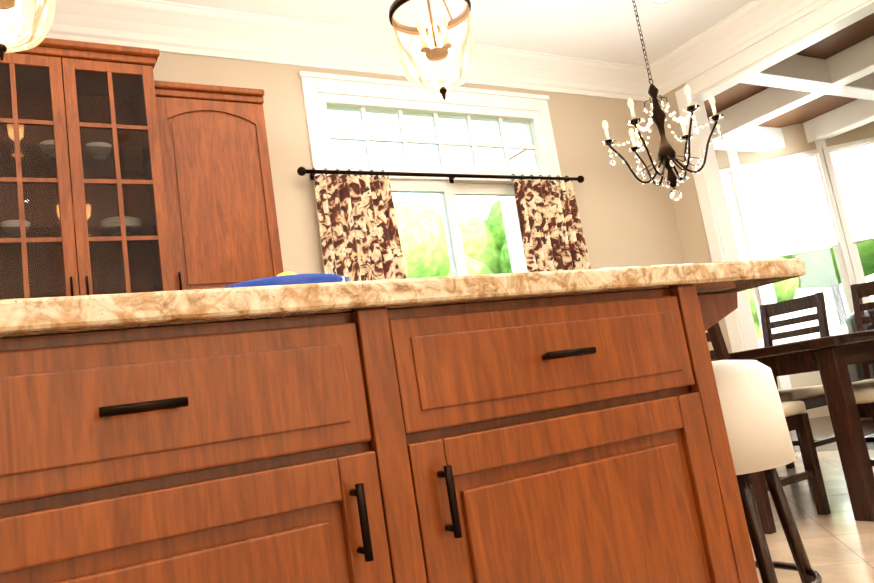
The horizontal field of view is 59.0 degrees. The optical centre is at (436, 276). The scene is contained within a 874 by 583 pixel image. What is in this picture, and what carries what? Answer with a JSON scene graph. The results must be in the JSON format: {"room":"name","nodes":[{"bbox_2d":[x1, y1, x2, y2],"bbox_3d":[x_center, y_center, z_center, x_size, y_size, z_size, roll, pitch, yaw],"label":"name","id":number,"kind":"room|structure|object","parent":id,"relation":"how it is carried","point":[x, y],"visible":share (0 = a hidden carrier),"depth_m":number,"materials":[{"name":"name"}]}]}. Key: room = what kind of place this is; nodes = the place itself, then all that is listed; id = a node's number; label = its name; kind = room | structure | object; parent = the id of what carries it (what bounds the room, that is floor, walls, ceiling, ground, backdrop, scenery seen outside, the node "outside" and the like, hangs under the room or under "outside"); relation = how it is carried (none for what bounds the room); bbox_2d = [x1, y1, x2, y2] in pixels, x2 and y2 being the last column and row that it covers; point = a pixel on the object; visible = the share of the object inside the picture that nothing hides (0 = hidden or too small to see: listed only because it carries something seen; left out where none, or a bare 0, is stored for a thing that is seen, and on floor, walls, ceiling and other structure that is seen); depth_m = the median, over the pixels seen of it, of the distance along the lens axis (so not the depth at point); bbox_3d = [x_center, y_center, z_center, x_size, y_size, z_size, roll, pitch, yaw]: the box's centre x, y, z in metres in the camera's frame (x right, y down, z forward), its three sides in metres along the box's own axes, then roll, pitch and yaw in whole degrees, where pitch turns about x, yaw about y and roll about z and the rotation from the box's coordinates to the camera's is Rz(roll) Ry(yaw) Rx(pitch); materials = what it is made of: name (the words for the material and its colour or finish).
{"room":"kitchen","nodes":[
{"label":"kitchen","id":0,"kind":"room"},
{"bbox_2d":[153,52,684,273],"bbox_3d":[-1.171,0.034,4.725,7.970,3.350,0.150,-3,-11,-31],"label":"wall","id":1,"kind":"structure","parent":0,"point":[627,218],"depth_m":6.22,"materials":[{"name":"beige paint"}]},
{"bbox_2d":[140,85,283,291],"bbox_3d":[-1.294,-0.429,4.464,0.630,1.200,0.336,-3,-11,-31],"label":"upper cabinet","id":2,"kind":"object","parent":1,"relation":"attached to","point":[208,184],"depth_m":4.30,"materials":[{"name":"brown wood"}]},
{"bbox_2d":[318,93,549,277],"bbox_3d":[0.197,0.165,5.483,1.900,2.930,0.132,-3,-11,-31],"label":"window","id":3,"kind":"structure","parent":1,"relation":"in","point":[446,189],"depth_m":5.59,"materials":[{"name":"white wood"}]},
{"bbox_2d":[297,167,583,182],"bbox_3d":[0.128,-0.712,5.520,2.397,0.060,0.107,-3,-11,-31],"label":"curtain rod","id":4,"kind":"object","parent":1,"relation":"attached to","point":[302,171],"visible":0.94,"depth_m":5.39,"materials":[{"name":"brown metal"}]},
{"bbox_2d":[312,168,405,280],"bbox_3d":[-0.384,0.429,4.881,0.580,2.330,0.082,-3,-11,-31],"label":"curtain","id":5,"kind":"object","parent":4,"relation":"hanging from","point":[359,232],"visible":0.42,"depth_m":5.00,"materials":[{"name":"brown fabric"}]},
{"bbox_2d":[511,174,590,271],"bbox_3d":[0.984,0.359,5.717,0.610,2.330,0.082,-3,-11,-31],"label":"curtain","id":6,"kind":"object","parent":4,"relation":"hanging from","point":[552,234],"visible":0.42,"depth_m":5.83,"materials":[{"name":"brown fabric"}]},
{"bbox_2d":[159,0,873,159],"bbox_3d":[2.074,-2.403,3.845,12.800,0.100,10.500,-3,-11,-31],"label":"ceiling","id":7,"kind":"structure","parent":0,"point":[604,30],"depth_m":5.75,"materials":[{"name":"white paint"}]},
{"bbox_2d":[0,0,54,60],"bbox_3d":[-1.029,-1.311,1.733,0.236,1.784,0.236,-3,-11,-31],"label":"pendant lantern","id":8,"kind":"object","parent":7,"relation":"hanging from","point":[35,34],"visible":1,"depth_m":1.69,"materials":[{"name":"clear glass"}]},
{"bbox_2d":[0,0,650,100],"bbox_3d":[-1.324,-1.520,4.852,7.260,0.235,0.180,-3,-11,-31],"label":"crown molding","id":9,"kind":"structure","parent":7,"relation":"attached to","point":[170,27],"depth_m":5.11,"materials":[{"name":"white"}]},
{"bbox_2d":[389,0,474,99],"bbox_3d":[-0.116,-1.358,2.292,0.236,1.784,0.236,-3,-11,-31],"label":"pendant lantern","id":10,"kind":"object","parent":7,"relation":"hanging from","point":[461,24],"visible":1,"depth_m":2.21,"materials":[{"name":"clear glass"}]},
{"bbox_2d":[652,0,670,3],"bbox_3d":[1.616,-1.987,5.492,0.171,0.012,0.171,0,-13,-43],"label":"recessed light","id":11,"kind":"object","parent":7,"relation":"in","point":[659,1],"visible":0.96,"depth_m":5.52,"materials":[{"name":"white"}]},
{"bbox_2d":[601,0,723,200],"bbox_3d":[1.168,-1.243,4.332,0.645,1.714,0.644,-3,-11,-31],"label":"dining chandelier","id":12,"kind":"object","parent":7,"relation":"hanging from","point":[667,158],"visible":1,"depth_m":4.21,"materials":[{"name":"brown metal"}]},
{"bbox_2d":[708,35,873,151],"bbox_3d":[5.433,-2.411,5.826,4.850,0.250,10.250,-3,-11,-31],"label":"coffer","id":13,"kind":"object","parent":7,"relation":"attached to","point":[793,81],"visible":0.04,"depth_m":7.62,"materials":[{"name":"white"}]},
{"bbox_2d":[495,0,838,352],"bbox_3d":[3.614,-0.790,4.334,0.150,3.350,10.500,-3,-11,-31],"label":"wall","id":14,"kind":"structure","parent":0,"point":[691,229],"depth_m":6.65,"materials":[{"name":"beige paint"}]},
{"bbox_2d":[298,0,873,352],"bbox_3d":[1.068,-0.745,1.478,7.490,3.080,7.990,-3,-11,-31],"label":"trim","id":15,"kind":"structure","parent":14,"relation":"attached to","point":[839,15],"depth_m":6.03,"materials":[{"name":"white"}]},
{"bbox_2d":[640,0,831,101],"bbox_3d":[3.801,-2.553,3.561,0.180,0.235,7.930,-3,-11,-31],"label":"crown molding","id":16,"kind":"structure","parent":14,"relation":"attached to","point":[757,20],"depth_m":6.11,"materials":[{"name":"white"}]},
{"bbox_2d":[715,121,873,417],"bbox_3d":[4.535,-0.153,8.842,5.008,3.350,0.150,-11,-10,13],"label":"wall","id":17,"kind":"structure","parent":0,"point":[795,138],"depth_m":8.98,"materials":[{"name":"beige paint"}]},
{"bbox_2d":[720,137,873,347],"bbox_3d":[4.639,-0.428,8.805,3.830,2.160,0.160,-11,-10,13],"label":"bay window","id":18,"kind":"structure","parent":17,"relation":"in","point":[788,208],"depth_m":8.92,"materials":[{"name":"white"}]},
{"bbox_2d":[749,416,873,582],"bbox_3d":[2.605,0.955,3.263,12.800,0.100,10.500,-3,-11,-31],"label":"floor","id":19,"kind":"structure","parent":0,"point":[838,542],"depth_m":3.23,"materials":[{"name":"tile"}]},
{"bbox_2d":[0,266,805,582],"bbox_3d":[-0.251,0.624,1.685,1.704,0.890,1.398,-3,-11,-31],"label":"kitchen island","id":20,"kind":"object","parent":19,"relation":"on","point":[564,426],"depth_m":1.10,"materials":[{"name":"brown wood"}]},
{"bbox_2d":[0,258,804,313],"bbox_3d":[-0.301,0.172,1.789,1.760,0.039,1.391,-3,-11,-31],"label":"island countertop","id":21,"kind":"structure","parent":20,"relation":"on","point":[45,305],"depth_m":1.10,"materials":[{"name":"beige stone"}]},
{"bbox_2d":[223,272,350,287],"bbox_3d":[-0.374,0.082,1.883,0.344,0.189,0.344,-3,-11,-31],"label":"fruit bowl","id":22,"kind":"object","parent":21,"relation":"on","point":[286,278],"visible":0.19,"depth_m":1.74,"materials":[{"name":"blue ceramic"}]},
{"bbox_2d":[712,360,821,582],"bbox_3d":[0.688,0.582,1.858,0.380,0.747,0.380,-17,-12,37],"label":"bar stool","id":23,"kind":"object","parent":19,"relation":"on","point":[758,434],"visible":0.48,"depth_m":1.73,"materials":[{"name":"white fabric"}]},
{"bbox_2d":[706,322,830,533],"bbox_3d":[1.361,0.606,3.641,0.555,1.090,0.458,-3,-11,-31],"label":"chair","id":24,"kind":"object","parent":19,"relation":"on","point":[796,417],"visible":0.29,"depth_m":3.49,"materials":[{"name":"brown wood"}]},
{"bbox_2d":[748,292,835,476],"bbox_3d":[2.220,0.693,4.920,0.555,1.090,0.458,-3,-11,-31],"label":"chair","id":25,"kind":"object","parent":19,"relation":"on","point":[811,397],"visible":0.29,"depth_m":4.98,"materials":[{"name":"brown wood"}]},
{"bbox_2d":[711,330,873,521],"bbox_3d":[1.789,0.812,4.296,1.200,0.780,1.840,-3,-11,-31],"label":"dining table","id":26,"kind":"object","parent":19,"relation":"on","point":[830,358],"visible":0.35,"depth_m":3.33,"materials":[{"name":"brown wood"}]},
{"bbox_2d":[846,309,873,417],"bbox_3d":[4.598,0.802,7.664,1.050,1.047,0.980,-11,-10,13],"label":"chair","id":27,"kind":"object","parent":19,"relation":"on","point":[855,372],"visible":0.19,"depth_m":7.88,"materials":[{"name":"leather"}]},
{"bbox_2d":[850,281,873,442],"bbox_3d":[2.550,0.545,4.368,0.555,1.090,0.458,-3,-11,-31],"label":"chair","id":28,"kind":"object","parent":19,"relation":"on","point":[859,292],"visible":0.4,"depth_m":4.67,"materials":[{"name":"brown wood"}]},
{"bbox_2d":[853,386,873,465],"bbox_3d":[2.233,0.455,3.560,0.458,1.090,0.555,-3,-11,-31],"label":"chair","id":29,"kind":"object","parent":19,"relation":"on","point":[864,397],"visible":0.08,"depth_m":3.57,"materials":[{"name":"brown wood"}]},
{"label":"outside","id":30,"kind":"structure","parent":0,"visible":0},
{"bbox_3d":[0.241,2.531,8.122,70.000,0.200,75.000,-3,-11,-31],"label":"ground","id":31,"kind":"structure","parent":30,"visible":0},
{"bbox_2d":[394,199,873,338],"bbox_3d":[-4.354,-1.132,21.407,55.808,13.814,44.890,-3,-11,-31],"label":"trees","id":32,"kind":"object","parent":31,"relation":"on","point":[434,228],"depth_m":26.45,"materials":[{"name":"green plant"}]}
]}

